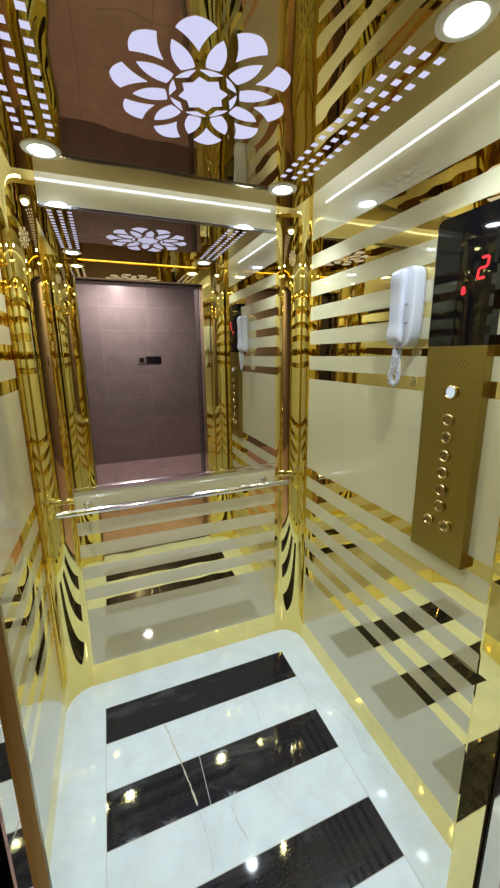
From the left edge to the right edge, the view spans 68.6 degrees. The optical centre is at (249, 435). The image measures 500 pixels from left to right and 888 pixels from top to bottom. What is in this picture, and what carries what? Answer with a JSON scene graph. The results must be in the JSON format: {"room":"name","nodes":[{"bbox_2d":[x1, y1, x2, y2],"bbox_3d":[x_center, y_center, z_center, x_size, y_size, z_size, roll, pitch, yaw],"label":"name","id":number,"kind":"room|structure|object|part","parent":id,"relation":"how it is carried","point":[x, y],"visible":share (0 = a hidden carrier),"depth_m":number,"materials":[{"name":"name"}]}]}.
{"room":"elevator interior","nodes":[
{"label":"elevator interior","id":0,"kind":"room"},
{"bbox_2d":[0,270,65,871],"bbox_3d":[-0.645,0.216,0.905,0.030,2.200,0.924,-5,13,-21],"label":"wall","id":1,"kind":"structure","parent":0,"point":[24,598],"depth_m":1.14,"materials":[{"name":"gold metal"}]},
{"bbox_2d":[30,170,277,685],"bbox_3d":[-0.307,0.048,1.645,0.933,2.200,0.033,-5,13,-21],"label":"wall","id":2,"kind":"structure","parent":0,"point":[163,583],"depth_m":1.71,"materials":[{"name":"gold metal"}]},
{"bbox_2d":[0,147,93,712],"bbox_3d":[-0.787,0.106,1.408,0.139,2.200,0.140,-5,13,-21],"label":"corner column","id":3,"kind":"structure","parent":2,"relation":"attached to","point":[20,255],"depth_m":1.38,"materials":[{"name":"gold metal"}]},
{"bbox_2d":[37,202,275,493],"bbox_3d":[-0.304,-0.326,1.543,0.911,1.070,0.014,-5,13,-21],"label":"wall mirror","id":4,"kind":"object","parent":2,"relation":"attached to","point":[164,328],"visible":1,"depth_m":1.52,"materials":[{"name":"clear glass"}]},
{"bbox_3d":[-0.310,-0.843,1.430,0.911,0.012,0.010,-5,13,-21],"label":"trim","id":5,"kind":"part","parent":4,"relation":"part of","materials":[{"name":"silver metal"}]},
{"bbox_3d":[-0.298,0.186,1.657,0.911,0.020,0.014,-5,13,-21],"label":"trim","id":6,"kind":"part","parent":4,"relation":"part of","materials":[{"name":"silver metal"}]},
{"bbox_2d":[56,476,288,518],"bbox_3d":[-0.294,0.262,1.635,1.007,0.034,0.086,-5,13,-21],"label":"handrail","id":7,"kind":"object","parent":2,"relation":"attached to","point":[88,509],"visible":1,"depth_m":1.57,"materials":[{"name":"silver metal"}]},
{"bbox_2d":[0,0,499,208],"bbox_3d":[-0.099,-0.814,0.879,1.029,0.016,1.055,-5,13,-21],"label":"ceiling","id":8,"kind":"structure","parent":0,"point":[331,51],"depth_m":0.83,"materials":[{"name":"brown metal"}]},
{"bbox_2d":[0,0,54,136],"bbox_3d":[-0.481,-0.769,0.734,0.096,0.001,0.584,-5,13,-21],"label":"grid","id":9,"kind":"object","parent":8,"relation":"attached to","point":[19,5],"visible":1,"depth_m":0.80,"materials":[{"name":"grey plastic"}]},
{"bbox_2d":[20,139,60,159],"bbox_3d":[-0.616,-0.842,1.081,0.106,0.006,0.106,-5,13,-21],"label":"recessed light","id":10,"kind":"object","parent":8,"relation":"in","point":[37,148],"visible":1,"depth_m":1.07,"materials":[{"name":"white glass"}]},
{"bbox_2d":[109,16,290,144],"bbox_3d":[-0.110,-0.801,0.862,0.414,0.001,0.396,-5,13,-21],"label":"recessed light","id":11,"kind":"object","parent":8,"relation":"in","point":[205,95],"visible":1,"depth_m":0.82,"materials":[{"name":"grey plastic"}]},
{"bbox_2d":[268,182,296,195],"bbox_3d":[0.121,-0.912,1.359,0.106,0.006,0.106,-5,13,-21],"label":"recessed light","id":12,"kind":"object","parent":8,"relation":"in","point":[278,189],"visible":1,"depth_m":1.35,"materials":[{"name":"white glass"}]},
{"bbox_2d":[281,46,445,180],"bbox_3d":[0.257,-0.839,1.013,0.098,0.001,0.584,-5,13,-21],"label":"grid","id":13,"kind":"object","parent":8,"relation":"attached to","point":[409,49],"visible":1,"depth_m":0.91,"materials":[{"name":"grey plastic"}]},
{"bbox_2d":[434,0,499,42],"bbox_3d":[0.396,-0.762,0.669,0.106,0.006,0.106,-5,13,-21],"label":"recessed light","id":14,"kind":"object","parent":8,"relation":"in","point":[460,20],"visible":1,"depth_m":0.67,"materials":[{"name":"white glass"}]},
{"bbox_2d":[0,532,499,887],"bbox_3d":[0.123,0.283,0.566,0.933,2.200,0.058,-5,13,-21],"label":"wall","id":15,"kind":"structure","parent":0,"point":[483,749],"depth_m":0.81,"materials":[{"name":"gold metal"}]},
{"bbox_2d":[0,719,32,887],"bbox_3d":[-0.431,0.424,0.309,0.401,2.023,0.041,-5,13,-21],"label":"door leaf","id":16,"kind":"structure","parent":15,"relation":"in","point":[14,864],"depth_m":0.37,"materials":[{"name":"silver metal"}]},
{"bbox_2d":[0,600,51,887],"bbox_3d":[-0.272,0.419,0.446,0.012,1.995,0.021,-5,13,-21],"label":"trim","id":17,"kind":"structure","parent":15,"relation":"attached to","point":[8,690],"depth_m":0.43,"materials":[{"name":"gold metal"}]},
{"bbox_2d":[451,518,499,849],"bbox_3d":[0.597,0.222,0.817,0.139,2.200,0.139,-5,13,-21],"label":"trim","id":18,"kind":"structure","parent":15,"relation":"attached to","point":[498,531],"depth_m":0.99,"materials":[{"name":"gold metal"}]},
{"bbox_2d":[476,753,499,887],"bbox_3d":[0.136,0.290,0.534,1.791,2.200,0.010,-5,13,-21],"label":"trim","id":19,"kind":"structure","parent":15,"relation":"attached to","point":[498,765],"depth_m":0.82,"materials":[{"name":"black"}]},
{"bbox_2d":[478,767,499,887],"bbox_3d":[0.715,0.316,0.742,0.401,2.023,0.041,-5,13,-21],"label":"door leaf","id":20,"kind":"structure","parent":15,"relation":"in","point":[490,872],"depth_m":0.80,"materials":[{"name":"silver metal"}]},
{"bbox_2d":[50,630,451,887],"bbox_3d":[-0.074,1.257,1.332,1.171,0.031,1.212,-5,13,-21],"label":"floor","id":21,"kind":"structure","parent":0,"point":[242,764],"depth_m":1.30,"materials":[{"name":"white stone"}]},
{"bbox_2d":[303,50,499,848],"bbox_3d":[0.455,0.112,1.320,0.030,2.200,0.924,-5,13,-21],"label":"wall","id":22,"kind":"structure","parent":0,"point":[396,627],"depth_m":1.22,"materials":[{"name":"gold metal"}]},
{"bbox_2d":[276,195,312,637],"bbox_3d":[0.212,0.011,1.785,0.139,2.200,0.140,-5,13,-21],"label":"corner column","id":23,"kind":"structure","parent":22,"relation":"attached to","point":[295,226],"depth_m":1.75,"materials":[{"name":"gold metal"}]},
{"bbox_2d":[386,265,426,386],"bbox_3d":[0.455,-0.315,1.085,0.061,0.341,0.088,-5,13,-21],"label":"phone","id":24,"kind":"object","parent":22,"relation":"attached to","point":[408,284],"visible":1,"depth_m":1.05,"materials":[{"name":"white plastic"}]},
{"bbox_3d":[0.443,-0.213,1.119,0.034,0.126,0.038,-5,13,-21],"label":"coiled cord","id":25,"kind":"part","parent":24,"relation":"part of","materials":[{"name":"white plastic"}]},
{"bbox_2d":[410,198,499,569],"bbox_3d":[0.535,-0.096,0.969,0.036,0.901,0.174,-5,13,-21],"label":"control panel","id":26,"kind":"object","parent":22,"relation":"attached to","point":[465,311],"visible":1,"depth_m":0.94,"materials":[{"name":"gold metal"}]},
{"bbox_2d":[461,286,465,294],"bbox_3d":[0.526,-0.357,0.901,0.001,0.020,0.012,-5,13,-21],"label":"light","id":27,"kind":"object","parent":26,"relation":"attached to","point":[463,288],"depth_m":0.90,"materials":[{"name":"red plastic"}]},
{"bbox_3d":[0.535,-0.383,0.906,0.025,0.312,0.174,-5,13,-21],"label":"display glass","id":28,"kind":"part","parent":26,"relation":"part of","materials":[{"name":"black glass"}]}
]}

